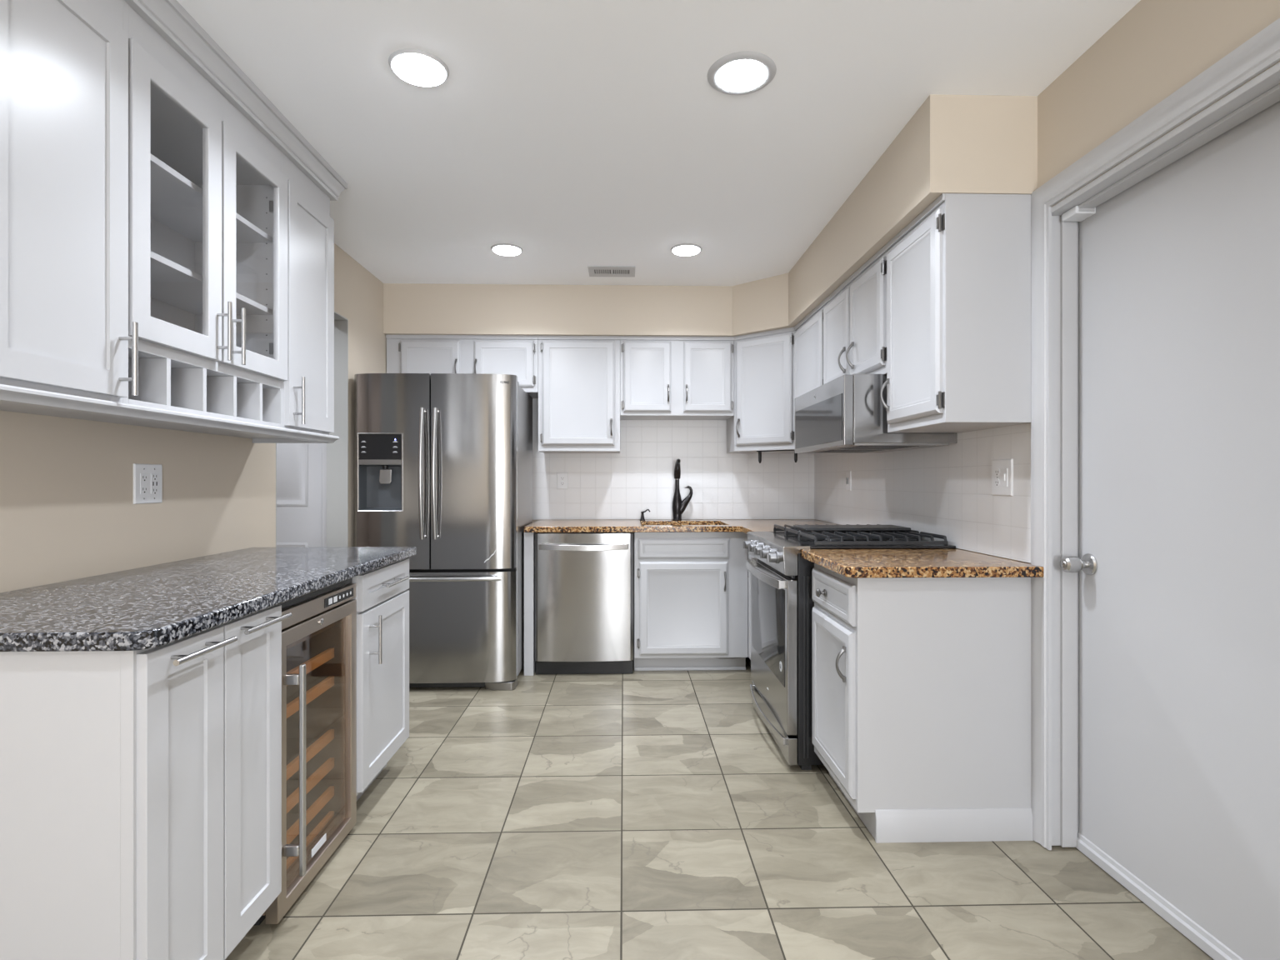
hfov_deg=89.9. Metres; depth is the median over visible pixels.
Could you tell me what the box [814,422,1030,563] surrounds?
tile backsplash
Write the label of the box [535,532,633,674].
dishwasher
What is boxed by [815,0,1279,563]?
wall
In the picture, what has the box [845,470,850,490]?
light switch
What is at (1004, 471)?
rocker switch
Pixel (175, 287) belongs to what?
shelf
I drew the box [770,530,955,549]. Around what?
cooktop
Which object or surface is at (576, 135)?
ceiling
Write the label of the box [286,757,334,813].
shelf
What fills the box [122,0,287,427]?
upper cabinet
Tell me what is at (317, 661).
shelf
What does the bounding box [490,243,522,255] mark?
recessed light
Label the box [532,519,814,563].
wall
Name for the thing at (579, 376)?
upper cabinet
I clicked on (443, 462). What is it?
refrigerator
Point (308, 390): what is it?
upper cabinet
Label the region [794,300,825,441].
upper cabinet
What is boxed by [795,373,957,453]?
microwave
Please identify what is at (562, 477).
receptacle
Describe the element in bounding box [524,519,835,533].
countertop
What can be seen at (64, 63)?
upper cabinet
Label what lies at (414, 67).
recessed light
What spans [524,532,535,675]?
cabinet end panel
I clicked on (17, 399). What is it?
trim
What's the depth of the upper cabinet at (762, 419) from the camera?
4.09 m
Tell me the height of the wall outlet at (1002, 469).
0.130 m
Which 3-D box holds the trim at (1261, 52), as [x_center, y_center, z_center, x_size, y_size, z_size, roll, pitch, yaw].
[1.319,0.115,1.602,0.021,2.138,1.055,0,0,-1]
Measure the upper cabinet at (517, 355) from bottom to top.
0.370 m
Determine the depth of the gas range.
2.69 m
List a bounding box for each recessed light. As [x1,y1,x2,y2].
[388,48,449,87]
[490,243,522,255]
[670,243,701,255]
[707,51,776,94]
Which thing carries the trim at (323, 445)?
attached to the wall
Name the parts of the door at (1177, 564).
knob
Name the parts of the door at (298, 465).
panel, panel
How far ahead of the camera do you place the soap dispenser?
4.45 m
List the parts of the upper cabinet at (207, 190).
glass door, handle, handle, glass door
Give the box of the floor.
[225,648,1214,959]
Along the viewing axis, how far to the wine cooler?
2.09 m
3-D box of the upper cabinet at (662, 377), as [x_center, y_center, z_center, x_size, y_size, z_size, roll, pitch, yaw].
[0.242,-0.689,4.362,0.752,0.520,0.374,0,0,-1]
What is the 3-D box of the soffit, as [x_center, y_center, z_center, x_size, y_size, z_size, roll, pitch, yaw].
[-0.175,-1.111,3.315,2.920,0.323,2.463,0,0,-1]
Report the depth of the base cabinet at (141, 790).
1.20 m
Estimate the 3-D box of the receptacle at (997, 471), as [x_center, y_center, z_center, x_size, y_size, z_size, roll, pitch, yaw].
[1.296,-0.010,2.325,0.003,0.070,0.032,0,0,-1]
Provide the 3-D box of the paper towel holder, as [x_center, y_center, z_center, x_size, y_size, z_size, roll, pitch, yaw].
[0.874,-0.152,4.084,0.282,0.081,0.028,0,0,39]
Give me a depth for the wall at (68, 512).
2.03 m
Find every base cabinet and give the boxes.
[0,605,291,959]
[351,558,409,800]
[633,531,747,670]
[747,549,755,659]
[812,563,1034,843]
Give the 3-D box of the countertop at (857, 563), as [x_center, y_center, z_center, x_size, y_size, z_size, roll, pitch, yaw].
[0.984,0.296,2.330,0.651,0.035,0.538,0,0,-1]
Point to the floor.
(638, 815)
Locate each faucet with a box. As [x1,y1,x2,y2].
[672,459,692,520]
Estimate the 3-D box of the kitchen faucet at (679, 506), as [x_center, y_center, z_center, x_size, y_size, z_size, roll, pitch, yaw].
[0.270,0.066,4.440,0.124,0.426,0.180,0,0,37]
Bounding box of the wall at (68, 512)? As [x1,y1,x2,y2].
[0,243,386,593]
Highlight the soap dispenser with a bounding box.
[640,509,649,520]
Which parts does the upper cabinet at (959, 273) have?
handle, door, rail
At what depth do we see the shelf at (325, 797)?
1.99 m
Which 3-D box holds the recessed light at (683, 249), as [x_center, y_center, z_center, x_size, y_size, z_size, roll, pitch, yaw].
[0.255,-1.264,3.526,0.172,0.016,0.172,0,0,-1]
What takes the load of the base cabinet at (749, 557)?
on the floor
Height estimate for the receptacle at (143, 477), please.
0.066 m
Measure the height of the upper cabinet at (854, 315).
0.514 m
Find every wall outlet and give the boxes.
[133,463,162,504]
[556,472,568,489]
[991,459,1013,495]
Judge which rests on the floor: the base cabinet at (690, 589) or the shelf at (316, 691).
the base cabinet at (690, 589)
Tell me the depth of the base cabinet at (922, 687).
2.12 m
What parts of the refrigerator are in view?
control panel, lever, fridge door, handle, handle, handle, freezer drawer, fridge door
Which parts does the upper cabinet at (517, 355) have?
door, handle, rail, handle, door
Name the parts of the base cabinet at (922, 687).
knob, drawer, door, handle, moulding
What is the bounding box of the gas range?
[743,524,955,769]
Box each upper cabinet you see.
[0,0,138,402]
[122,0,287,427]
[283,154,334,434]
[385,335,538,398]
[537,335,619,453]
[620,335,734,419]
[726,326,818,453]
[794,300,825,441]
[822,245,887,384]
[880,193,1031,432]
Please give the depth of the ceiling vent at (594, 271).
3.88 m
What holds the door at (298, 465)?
in the wall
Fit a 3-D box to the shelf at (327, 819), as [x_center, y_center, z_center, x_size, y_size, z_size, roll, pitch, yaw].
[-1.020,1.116,1.929,0.016,0.032,0.408,0,0,-1]
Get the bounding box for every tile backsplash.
[532,398,814,519]
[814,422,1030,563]
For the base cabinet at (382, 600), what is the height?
0.874 m
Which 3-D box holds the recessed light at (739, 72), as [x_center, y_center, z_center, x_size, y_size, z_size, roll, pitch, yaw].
[0.318,-1.264,2.007,0.214,0.016,0.214,0,0,-1]
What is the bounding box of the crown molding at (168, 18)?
[124,0,348,200]
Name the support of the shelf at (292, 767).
attached to the wine cooler
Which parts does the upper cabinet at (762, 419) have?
handle, rail, door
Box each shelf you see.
[150,154,272,242]
[150,250,272,314]
[286,647,334,685]
[286,675,334,718]
[286,729,334,779]
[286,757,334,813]
[286,785,334,844]
[286,810,334,869]
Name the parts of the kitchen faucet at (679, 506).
lever handle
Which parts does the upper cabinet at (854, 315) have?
door, handle, handle, rail, door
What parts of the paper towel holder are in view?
arm, arm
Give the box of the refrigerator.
[354,373,532,689]
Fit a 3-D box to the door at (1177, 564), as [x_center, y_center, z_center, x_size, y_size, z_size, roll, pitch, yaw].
[1.405,0.166,1.613,0.128,2.036,0.912,0,0,-1]
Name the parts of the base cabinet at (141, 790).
panel, door, handle, door, handle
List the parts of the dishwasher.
handle, toe panel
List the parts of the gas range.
knob, knob, knob, handle, knob, handle, knob, oven door, storage drawer, control panel, leg, burner, burner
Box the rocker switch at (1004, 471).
[1001,468,1007,486]
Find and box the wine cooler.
[253,578,356,925]
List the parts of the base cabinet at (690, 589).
false drawer, door, toe moulding, handle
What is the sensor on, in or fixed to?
attached to the door at (1177, 564)
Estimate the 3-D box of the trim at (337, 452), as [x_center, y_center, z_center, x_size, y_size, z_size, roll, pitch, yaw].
[-1.691,0.141,3.229,0.118,2.094,0.748,0,0,-1]
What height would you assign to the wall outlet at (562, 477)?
0.118 m
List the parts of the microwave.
door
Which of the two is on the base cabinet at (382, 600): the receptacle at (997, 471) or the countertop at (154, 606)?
the countertop at (154, 606)
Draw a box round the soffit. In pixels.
[383,94,1037,336]
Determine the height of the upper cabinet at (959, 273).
0.756 m
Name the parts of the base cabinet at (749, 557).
door, drawer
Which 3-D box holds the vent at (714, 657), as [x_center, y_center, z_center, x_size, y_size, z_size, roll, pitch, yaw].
[0.548,1.105,4.019,0.230,0.029,0.002,0,0,-1]
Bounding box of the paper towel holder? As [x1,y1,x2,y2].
[756,450,797,463]
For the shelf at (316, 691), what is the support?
attached to the wine cooler
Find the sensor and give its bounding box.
[1061,205,1095,221]
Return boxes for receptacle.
[140,473,148,494]
[150,473,158,494]
[560,475,564,485]
[994,468,999,487]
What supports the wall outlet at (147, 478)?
attached to the wall at (68, 512)
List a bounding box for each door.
[276,443,321,547]
[1060,100,1279,959]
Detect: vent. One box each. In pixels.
[587,265,634,276]
[714,657,739,659]
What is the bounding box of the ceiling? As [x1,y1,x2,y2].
[176,0,1140,285]
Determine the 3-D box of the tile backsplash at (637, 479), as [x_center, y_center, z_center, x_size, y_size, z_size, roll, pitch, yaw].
[0.140,-0.150,4.551,2.212,0.854,0.008,0,0,-1]
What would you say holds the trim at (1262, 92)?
attached to the wall at (1158, 47)
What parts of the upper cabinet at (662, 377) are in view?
door, handle, rail, handle, door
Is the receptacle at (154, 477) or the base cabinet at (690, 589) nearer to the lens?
the receptacle at (154, 477)
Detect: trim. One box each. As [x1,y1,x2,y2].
[0,384,339,443]
[275,311,348,547]
[321,443,326,547]
[1030,17,1279,849]
[1050,61,1279,847]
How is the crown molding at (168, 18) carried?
attached to the upper cabinet at (207, 190)
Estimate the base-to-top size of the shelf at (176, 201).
0.018 m
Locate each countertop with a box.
[0,546,415,651]
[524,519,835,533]
[801,549,1043,578]

